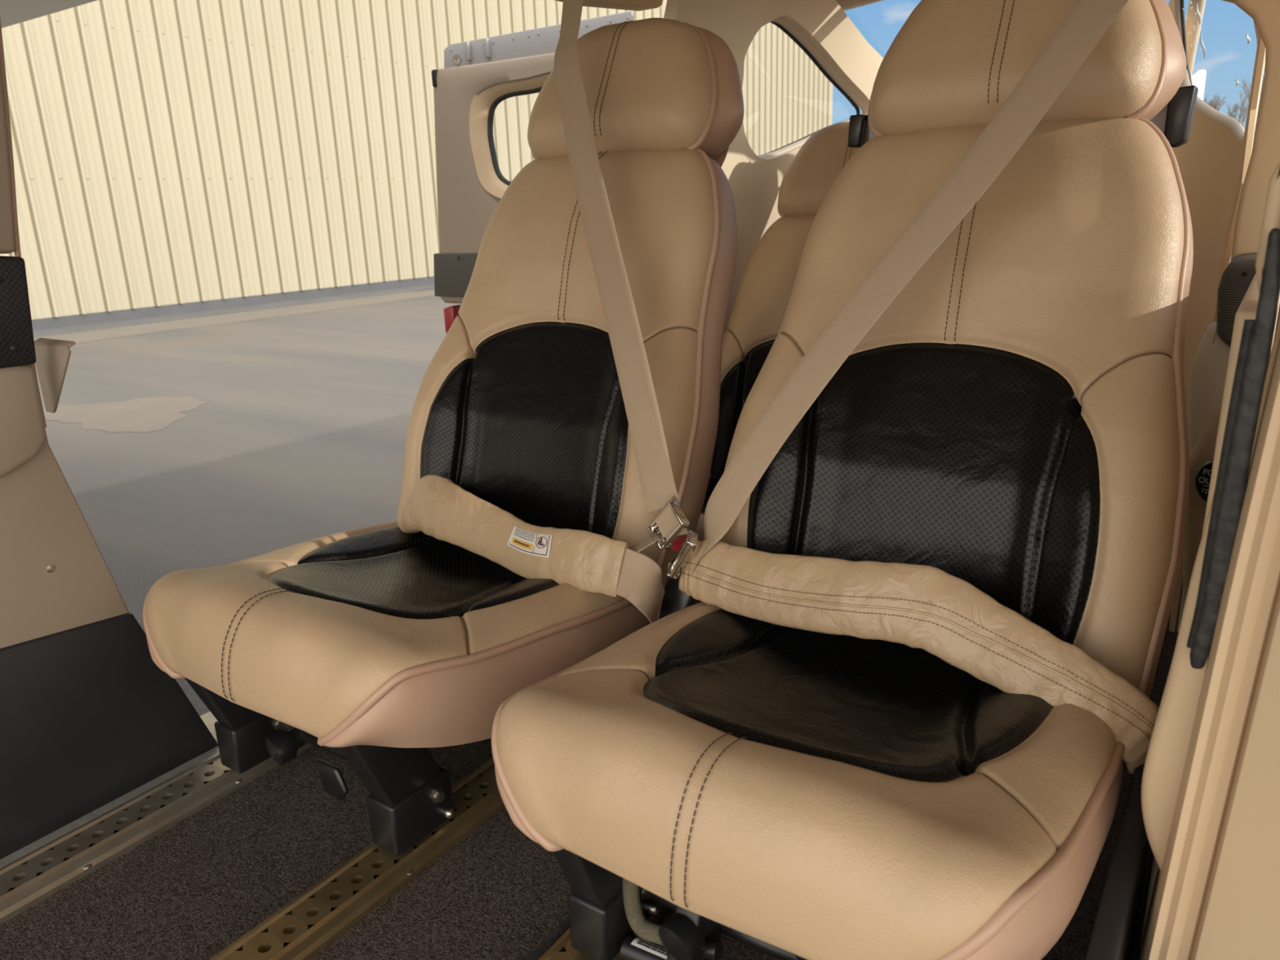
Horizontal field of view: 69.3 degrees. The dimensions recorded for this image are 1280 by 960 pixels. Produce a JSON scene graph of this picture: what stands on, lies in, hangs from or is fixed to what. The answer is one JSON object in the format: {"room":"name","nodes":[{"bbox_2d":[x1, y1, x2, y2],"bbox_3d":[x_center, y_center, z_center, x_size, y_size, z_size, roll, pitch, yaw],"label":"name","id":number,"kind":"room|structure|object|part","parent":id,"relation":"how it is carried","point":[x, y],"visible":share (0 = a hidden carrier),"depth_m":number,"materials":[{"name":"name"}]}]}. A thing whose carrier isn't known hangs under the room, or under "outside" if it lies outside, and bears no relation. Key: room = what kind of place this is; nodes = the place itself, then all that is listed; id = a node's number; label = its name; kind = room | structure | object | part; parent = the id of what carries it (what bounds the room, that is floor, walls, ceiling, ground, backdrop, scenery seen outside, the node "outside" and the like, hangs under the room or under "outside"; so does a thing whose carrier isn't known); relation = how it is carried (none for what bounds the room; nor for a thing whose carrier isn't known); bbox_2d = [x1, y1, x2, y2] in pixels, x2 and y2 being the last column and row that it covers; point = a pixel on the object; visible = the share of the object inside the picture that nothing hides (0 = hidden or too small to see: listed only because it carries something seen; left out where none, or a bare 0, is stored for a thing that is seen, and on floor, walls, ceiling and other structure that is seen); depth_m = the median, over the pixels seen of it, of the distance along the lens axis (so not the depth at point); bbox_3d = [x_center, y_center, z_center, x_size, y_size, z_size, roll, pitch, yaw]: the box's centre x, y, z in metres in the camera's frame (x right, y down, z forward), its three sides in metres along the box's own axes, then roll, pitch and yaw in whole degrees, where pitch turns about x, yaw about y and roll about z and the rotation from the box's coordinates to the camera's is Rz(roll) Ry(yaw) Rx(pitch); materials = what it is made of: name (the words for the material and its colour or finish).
{"room":"aircraft cabin","nodes":[
{"label":"aircraft cabin","id":0,"kind":"room"},
{"bbox_2d":[0,17,217,859],"bbox_3d":[-0.949,-0.064,0.757,0.091,1.240,1.083,9,20,33],"label":"panel","id":1,"kind":"object","parent":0,"point":[88,717],"depth_m":1.14,"materials":[{"name":"beige plastic"}]},
{"bbox_3d":[-0.937,-0.418,0.694,0.019,0.527,0.870,9,20,33],"label":"panel","id":2,"kind":"part","parent":1,"relation":"part of","materials":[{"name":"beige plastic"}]},
{"bbox_3d":[-0.906,0.004,0.828,0.028,0.156,0.694,9,20,33],"label":"armrest","id":3,"kind":"part","parent":1,"relation":"part of","materials":[{"name":"beige plastic"}]},
{"bbox_3d":[-0.700,-0.124,1.119,0.091,0.091,0.013,9,20,33],"label":"hinge bracket","id":4,"kind":"part","parent":1,"relation":"part of","materials":[{"name":"beige plastic"}]},
{"bbox_3d":[-0.975,0.123,0.785,0.030,0.377,1.003,9,20,33],"label":"panel","id":5,"kind":"part","parent":1,"relation":"part of","materials":[{"name":"beige plastic"}]},
{"bbox_3d":[-0.935,0.375,0.889,0.025,0.324,1.083,9,20,33],"label":"kick panel","id":6,"kind":"part","parent":1,"relation":"part of","materials":[{"name":"black plastic"}]},
{"bbox_2d":[0,577,1183,959],"bbox_3d":[0.113,0.378,1.377,1.215,0.030,3.900,9,20,33],"label":"floor","id":7,"kind":"structure","parent":0,"point":[190,891],"depth_m":1.07,"materials":[{"name":"brown carpet"}]},
{"bbox_2d":[0,741,313,924],"bbox_3d":[-0.691,0.456,1.105,0.062,0.029,1.828,9,20,33],"label":"rail","id":8,"kind":"object","parent":7,"relation":"on","point":[34,877],"visible":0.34,"depth_m":1.14,"materials":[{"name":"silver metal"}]},
{"bbox_2d":[209,757,505,959],"bbox_3d":[-0.412,0.502,0.920,0.062,0.029,1.828,9,20,33],"label":"rail","id":9,"kind":"object","parent":7,"relation":"on","point":[305,926],"visible":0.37,"depth_m":1.03,"materials":[{"name":"gold metal"}]},
{"bbox_2d":[142,17,744,855],"bbox_3d":[-0.205,-0.173,1.352,0.551,0.995,0.979,9,20,33],"label":"seat","id":10,"kind":"object","parent":9,"relation":"on","point":[374,647],"visible":0.77,"depth_m":1.34,"materials":[{"name":"beige leather"}]},
{"bbox_3d":[-0.506,0.163,1.394,0.108,0.161,0.529,5,18,23],"label":"panel","id":11,"kind":"part","parent":10,"relation":"part of","materials":[{"name":"beige leather"}]},
{"bbox_3d":[-0.538,0.302,1.243,0.046,0.170,0.129,9,20,33],"label":"leg","id":12,"kind":"part","parent":10,"relation":"part of","materials":[{"name":"black paint"}]},
{"bbox_3d":[-0.457,0.341,1.194,0.046,0.046,0.045,9,20,33],"label":"adjuster knob","id":13,"kind":"part","parent":10,"relation":"part of","materials":[{"name":"black plastic"}]},
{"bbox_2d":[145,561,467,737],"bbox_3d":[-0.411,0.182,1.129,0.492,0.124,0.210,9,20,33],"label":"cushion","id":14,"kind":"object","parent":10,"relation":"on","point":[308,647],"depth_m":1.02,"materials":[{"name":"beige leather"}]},
{"bbox_3d":[-0.385,0.355,1.211,0.334,0.019,0.019,9,20,33],"label":"cross rod","id":15,"kind":"part","parent":10,"relation":"part of","materials":[{"name":"black paint"}]},
{"bbox_3d":[-0.382,0.375,1.153,0.052,0.046,0.008,9,20,33],"label":"release lever","id":16,"kind":"part","parent":10,"relation":"part of","materials":[{"name":"black plastic"}]},
{"bbox_3d":[-0.285,0.344,1.075,0.046,0.170,0.129,9,20,33],"label":"leg","id":17,"kind":"part","parent":10,"relation":"part of","materials":[{"name":"black paint"}]},
{"bbox_3d":[-0.133,0.224,1.147,0.108,0.161,0.529,14,23,43],"label":"panel","id":18,"kind":"part","parent":10,"relation":"part of","materials":[{"name":"beige leather"}]},
{"bbox_2d":[396,0,689,623],"bbox_3d":[-0.198,-0.366,1.301,0.408,1.025,0.622,-4,17,-8],"label":"belt","id":19,"kind":"object","parent":10,"relation":"attached to","point":[437,507],"visible":0.92,"depth_m":1.25,"materials":[{"name":"beige fabric"}]},
{"bbox_2d":[509,528,550,555],"bbox_3d":[-0.150,0.083,1.254,0.074,0.026,0.014,11,21,38],"label":"label","id":20,"kind":"object","parent":19,"relation":"on","point":[522,541],"depth_m":1.25,"materials":[{"name":"grey paper"}]},
{"bbox_3d":[0.036,0.057,1.166,0.063,0.064,0.023,9,20,33],"label":"buckle frame","id":21,"kind":"part","parent":19,"relation":"part of","materials":[{"name":"silver metal"}]},
{"bbox_3d":[-0.101,-0.188,1.506,0.551,0.658,0.388,9,20,33],"label":"panel","id":22,"kind":"part","parent":10,"relation":"part of","materials":[{"name":"beige leather"}]},
{"bbox_3d":[-0.093,-0.358,1.475,0.476,0.322,0.207,9,20,33],"label":"backrest","id":23,"kind":"part","parent":10,"relation":"part of","materials":[{"name":"beige leather"}]},
{"bbox_2d":[657,574,698,620],"bbox_3d":[0.035,0.143,1.222,0.067,0.054,0.051,-13,20,-33],"label":"receptacle","id":24,"kind":"object","parent":10,"relation":"attached to","point":[675,598],"depth_m":1.23,"materials":[{"name":"black plastic"}]},
{"bbox_2d":[669,535,687,551],"bbox_3d":[0.035,0.077,1.204,0.028,0.019,0.051,-13,20,-33],"label":"button","id":25,"kind":"object","parent":10,"relation":"attached to","point":[676,544],"depth_m":1.22,"materials":[{"name":"red plastic"}]},
{"bbox_3d":[0.001,-0.642,1.547,0.387,0.216,0.187,9,20,33],"label":"panel","id":26,"kind":"part","parent":10,"relation":"part of","materials":[{"name":"beige leather"}]},
{"bbox_3d":[0.033,-0.610,1.602,0.299,0.180,0.094,9,20,33],"label":"panel","id":27,"kind":"part","parent":10,"relation":"part of","materials":[{"name":"beige leather"}]},
{"bbox_2d":[524,904,675,959],"bbox_3d":[-0.173,0.537,0.775,0.104,0.029,1.850,9,20,33],"label":"rail","id":28,"kind":"object","parent":7,"relation":"on","point":[557,945],"visible":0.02,"depth_m":0.95,"materials":[{"name":"gold metal"}]},
{"bbox_2d":[491,0,1193,959],"bbox_3d":[0.295,-0.088,1.022,0.551,0.999,0.979,9,20,33],"label":"seat","id":29,"kind":"object","parent":28,"relation":"on","point":[1011,424],"visible":0.76,"depth_m":0.99,"materials":[{"name":"beige leather"}]},
{"bbox_3d":[-0.006,0.245,1.063,0.108,0.161,0.529,5,18,23],"label":"panel","id":30,"kind":"part","parent":29,"relation":"part of","materials":[{"name":"beige leather"}]},
{"bbox_3d":[-0.038,0.385,0.912,0.046,0.170,0.129,9,20,33],"label":"leg","id":31,"kind":"part","parent":29,"relation":"part of","materials":[{"name":"black paint"}]},
{"bbox_2d":[636,939,667,955],"bbox_3d":[0.013,0.452,0.895,0.036,0.003,0.005,9,20,33],"label":"print","id":32,"kind":"object","parent":29,"relation":"on","point":[644,948],"depth_m":0.89,"materials":[{"name":"grey"}]},
{"bbox_3d":[0.043,0.424,0.863,0.046,0.046,0.045,9,20,33],"label":"adjuster knob","id":33,"kind":"part","parent":29,"relation":"part of","materials":[{"name":"black plastic"}]},
{"bbox_3d":[0.115,0.437,0.880,0.334,0.019,0.019,9,20,33],"label":"cross rod","id":34,"kind":"part","parent":29,"relation":"part of","materials":[{"name":"black paint"}]},
{"bbox_2d":[497,669,1057,959],"bbox_3d":[0.089,0.264,0.798,0.492,0.124,0.210,9,20,33],"label":"cushion","id":35,"kind":"object","parent":29,"relation":"on","point":[802,835],"depth_m":0.71,"materials":[{"name":"beige leather"}]},
{"bbox_3d":[0.154,0.400,0.816,0.134,0.124,0.012,9,20,33],"label":"adjuster plate","id":36,"kind":"part","parent":29,"relation":"part of","materials":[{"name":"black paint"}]},
{"bbox_2d":[666,0,1159,773],"bbox_3d":[0.324,-0.278,1.005,0.571,1.025,0.343,9,20,33],"label":"belt","id":37,"kind":"object","parent":29,"relation":"attached to","point":[936,611],"visible":0.96,"depth_m":1.00,"materials":[{"name":"beige fabric"}]},
{"bbox_3d":[0.053,0.094,1.165,0.052,0.064,0.029,9,20,33],"label":"buckle frame","id":38,"kind":"part","parent":37,"relation":"part of","materials":[{"name":"silver metal"}]},
{"bbox_3d":[0.399,-0.105,1.175,0.551,0.658,0.388,9,20,33],"label":"panel","id":39,"kind":"part","parent":29,"relation":"part of","materials":[{"name":"beige leather"}]},
{"bbox_3d":[0.407,-0.276,1.144,0.476,0.322,0.207,9,20,33],"label":"backrest","id":40,"kind":"part","parent":29,"relation":"part of","materials":[{"name":"beige leather"}]},
{"bbox_2d":[848,84,1198,147],"bbox_3d":[0.508,-0.438,1.309,0.459,0.182,0.095,9,20,33],"label":"bar","id":41,"kind":"object","parent":29,"relation":"attached to","point":[1175,120],"visible":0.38,"depth_m":1.19,"materials":[{"name":"grey plastic"}]},
{"bbox_3d":[0.522,-0.497,1.315,0.410,0.057,0.006,9,20,33],"label":"grey plate","id":42,"kind":"part","parent":41,"relation":"part of","materials":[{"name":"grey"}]},
{"bbox_3d":[0.367,0.307,0.816,0.108,0.161,0.529,14,23,43],"label":"panel","id":43,"kind":"part","parent":29,"relation":"part of","materials":[{"name":"beige leather"}]},
{"bbox_3d":[0.501,-0.559,1.216,0.387,0.216,0.187,9,20,33],"label":"panel","id":44,"kind":"part","parent":29,"relation":"part of","materials":[{"name":"beige leather"}]},
{"bbox_2d":[695,121,859,541],"bbox_3d":[0.308,-0.290,1.938,0.551,0.901,0.979,9,20,33],"label":"seat","id":45,"kind":"object","parent":7,"relation":"on","point":[767,281],"visible":0.12,"depth_m":2.11,"materials":[{"name":"beige leather"}]},
{"bbox_2d":[695,513,704,541],"bbox_3d":[0.103,0.110,1.729,0.492,0.124,0.210,9,20,33],"label":"cushion","id":46,"kind":"object","parent":45,"relation":"on","point":[700,528],"depth_m":1.63,"materials":[{"name":"beige leather"}]},
{"bbox_3d":[0.421,-0.431,2.075,0.476,0.322,0.207,9,20,33],"label":"backrest","id":47,"kind":"part","parent":45,"relation":"part of","materials":[{"name":"beige leather"}]},
{"bbox_2d":[663,0,883,334],"bbox_3d":[0.472,-0.618,2.421,1.203,1.200,0.172,-17,23,-42],"label":"wall","id":48,"kind":"structure","parent":0,"point":[755,181],"depth_m":2.25,"materials":[{"name":"beige plastic"}]},
{"bbox_2d":[0,711,219,867],"bbox_3d":[-0.639,0.399,1.375,0.150,0.032,2.240,9,20,33],"label":"trim","id":49,"kind":"structure","parent":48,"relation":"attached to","point":[208,718],"depth_m":1.23,"materials":[{"name":"grey metal"}]},
{"bbox_2d":[431,10,634,333],"bbox_3d":[-0.219,-0.734,2.357,0.890,0.772,0.068,9,20,33],"label":"door","id":50,"kind":"structure","parent":48,"relation":"in","point":[477,75],"depth_m":2.45,"materials":[{"name":"beige plastic"}]},
{"bbox_3d":[-0.536,-0.462,2.678,0.040,0.088,0.045,9,20,33],"label":"latch handle","id":51,"kind":"part","parent":50,"relation":"part of","materials":[{"name":"red plastic"}]},
{"bbox_3d":[-0.246,-0.756,2.380,0.814,0.615,0.052,9,20,33],"label":"door panel","id":52,"kind":"part","parent":50,"relation":"part of","materials":[{"name":"beige plastic"}]},
{"bbox_2d":[555,0,662,11],"bbox_3d":[-0.186,-0.912,1.605,0.070,0.125,0.740,9,20,33],"label":"trim","id":53,"kind":"structure","parent":48,"relation":"attached to","point":[630,5],"depth_m":1.81,"materials":[{"name":"beige plastic"}]},
{"bbox_2d":[758,17,868,159],"bbox_3d":[0.409,-0.966,2.311,0.510,0.331,0.080,-13,20,-33],"label":"window","id":54,"kind":"structure","parent":48,"relation":"in","point":[790,30],"depth_m":2.33,"materials":[{"name":"plastic"}]},
{"bbox_2d":[1137,161,1279,959],"bbox_3d":[0.489,0.048,0.671,0.171,1.370,0.260,9,20,33],"label":"door frame","id":55,"kind":"structure","parent":0,"point":[1211,784],"depth_m":0.66,"materials":[{"name":"beige plastic"}]},
{"bbox_3d":[0.473,0.154,0.783,0.052,0.335,0.155,9,20,33],"label":"trim","id":56,"kind":"part","parent":55,"relation":"part of","materials":[{"name":"beige plastic"}]},
{"bbox_3d":[0.468,-0.218,0.656,0.034,0.158,0.130,9,20,33],"label":"trim","id":57,"kind":"part","parent":55,"relation":"part of","materials":[{"name":"beige plastic"}]},
{"bbox_2d":[1139,272,1279,948],"bbox_3d":[0.827,0.027,1.286,0.028,0.646,1.140,9,20,33],"label":"wall","id":58,"kind":"structure","parent":0,"point":[1247,308],"depth_m":0.78,"materials":[{"name":"beige plastic"}]},
{"bbox_2d":[1084,762,1149,959],"bbox_3d":[0.362,0.432,0.740,0.020,0.216,0.510,9,20,33],"label":"trim","id":59,"kind":"structure","parent":58,"relation":"attached to","point":[1115,926],"depth_m":0.78,"materials":[{"name":"black plastic"}]},
{"bbox_2d":[1136,844,1153,931],"bbox_3d":[0.706,0.266,1.202,0.015,0.246,0.690,9,20,33],"label":"trim","id":60,"kind":"structure","parent":58,"relation":"attached to","point":[1150,855],"depth_m":0.95,"materials":[{"name":"black plastic"}]},
{"bbox_2d":[1182,253,1279,607],"bbox_3d":[0.827,0.007,1.319,0.115,0.637,0.198,9,20,33],"label":"panel","id":61,"kind":"object","parent":58,"relation":"attached to","point":[1207,371],"visible":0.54,"depth_m":1.27,"materials":[{"name":"beige plastic"}]},
{"bbox_2d":[1195,458,1213,502],"bbox_3d":[0.784,0.004,1.248,0.021,0.068,0.068,-12,19,-30],"label":"power outlet","id":62,"kind":"object","parent":61,"relation":"attached to","point":[1202,477],"depth_m":1.26,"materials":[{"name":"grey plastic"}]},
{"bbox_3d":[0.848,0.045,1.360,0.114,0.541,0.130,9,20,33],"label":"armrest","id":63,"kind":"part","parent":61,"relation":"part of","materials":[{"name":"beige plastic"}]},
{"bbox_2d":[1168,0,1265,631],"bbox_3d":[1.128,-0.497,1.944,0.116,1.200,1.288,4,18,20],"label":"wall","id":64,"kind":"structure","parent":0,"point":[1213,165],"depth_m":1.81,"materials":[{"name":"beige plastic"}]},
{"bbox_2d":[1173,0,1265,142],"bbox_3d":[1.117,-0.854,1.822,0.078,0.388,0.491,2,17,14],"label":"window","id":65,"kind":"structure","parent":64,"relation":"in","point":[1236,128],"depth_m":1.88,"materials":[{"name":"plastic"}]},
{"bbox_2d":[1177,0,1279,633],"bbox_3d":[0.873,-0.315,1.333,0.220,1.180,0.040,9,20,33],"label":"trim","id":66,"kind":"structure","parent":64,"relation":"attached to","point":[1264,159],"depth_m":1.27,"materials":[{"name":"beige plastic"}]},
{"bbox_3d":[0.037,-0.804,0.990,1.030,0.082,2.710,9,20,33],"label":"ceiling","id":67,"kind":"structure","parent":0,"visible":0},
{"bbox_2d":[0,0,97,27],"bbox_3d":[-0.283,-0.798,0.471,11.000,0.145,2.330,9,20,33],"label":"aircraft wing","id":68,"kind":"object","parent":67,"relation":"attached to","point":[12,12],"visible":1,"depth_m":2.74,"materials":[{"name":"grey metal"}]},
{"bbox_3d":[1.117,-0.549,2.685,0.720,0.875,0.040,9,20,33],"label":"wall","id":69,"kind":"structure","parent":0,"visible":0},
{"bbox_2d":[835,0,1205,77],"bbox_3d":[0.971,-1.068,2.338,0.826,0.357,0.627,9,20,33],"label":"window","id":70,"kind":"structure","parent":69,"relation":"in","point":[1192,18],"depth_m":2.07,"materials":[{"name":"plastic"}]},
{"bbox_2d":[1191,69,1206,100],"bbox_3d":[2.450,-1.320,4.508,0.800,1.617,4.680,9,20,33],"label":"aircraft tail","id":71,"kind":"object","parent":69,"relation":"attached to","point":[1198,78],"visible":0.12,"depth_m":5.76,"materials":[{"name":"grey metal"}]},
{"label":"outside","id":72,"kind":"structure","parent":0,"visible":0},
{"bbox_2d":[35,253,1231,715],"bbox_3d":[7.334,-9.685,36.114,110.000,0.300,150.000,9,20,33],"label":"ground","id":73,"kind":"structure","parent":72,"point":[300,436],"depth_m":5.23,"materials":[{"name":"concrete"}]},
{"bbox_2d":[43,396,208,432],"bbox_3d":[-3.304,-0.449,6.037,1.444,0.001,0.896,9,20,33],"label":"sand patch","id":74,"kind":"object","parent":73,"relation":"on","point":[144,415],"visible":0.93,"depth_m":5.98,"materials":[{"name":"beige sand"}]},
{"bbox_2d":[33,290,435,343],"bbox_3d":[-5.214,-1.997,11.408,1.479,0.001,10.010,9,20,33],"label":"concrete curb","id":75,"kind":"object","parent":73,"relation":"on","point":[126,331],"visible":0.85,"depth_m":11.31,"materials":[{"name":"beige concrete"}]},
{"bbox_2d":[0,0,846,337],"bbox_3d":[-10.910,-7.660,14.424,14.720,9.480,42.328,9,20,33],"label":"hangar","id":76,"kind":"structure","parent":73,"relation":"on","point":[173,159],"depth_m":12.47,"materials":[{"name":"beige metal"}]},
{"bbox_2d":[1203,92,1247,123],"bbox_3d":[33.420,-19.540,54.447,5.451,6.329,2.472,-9,18,-22],"label":"bare tree","id":77,"kind":"object","parent":73,"relation":"on","point":[1213,103],"visible":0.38,"depth_m":53.42,"materials":[{"name":"grey plant"}]},
{"bbox_2d":[1226,78,1262,126],"bbox_3d":[30.926,-16.887,46.182,2.590,6.165,4.251,-10,19,-25],"label":"bare tree","id":78,"kind":"object","parent":73,"relation":"on","point":[1243,102],"visible":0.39,"depth_m":46.74,"materials":[{"name":"grey plant"}]}
]}

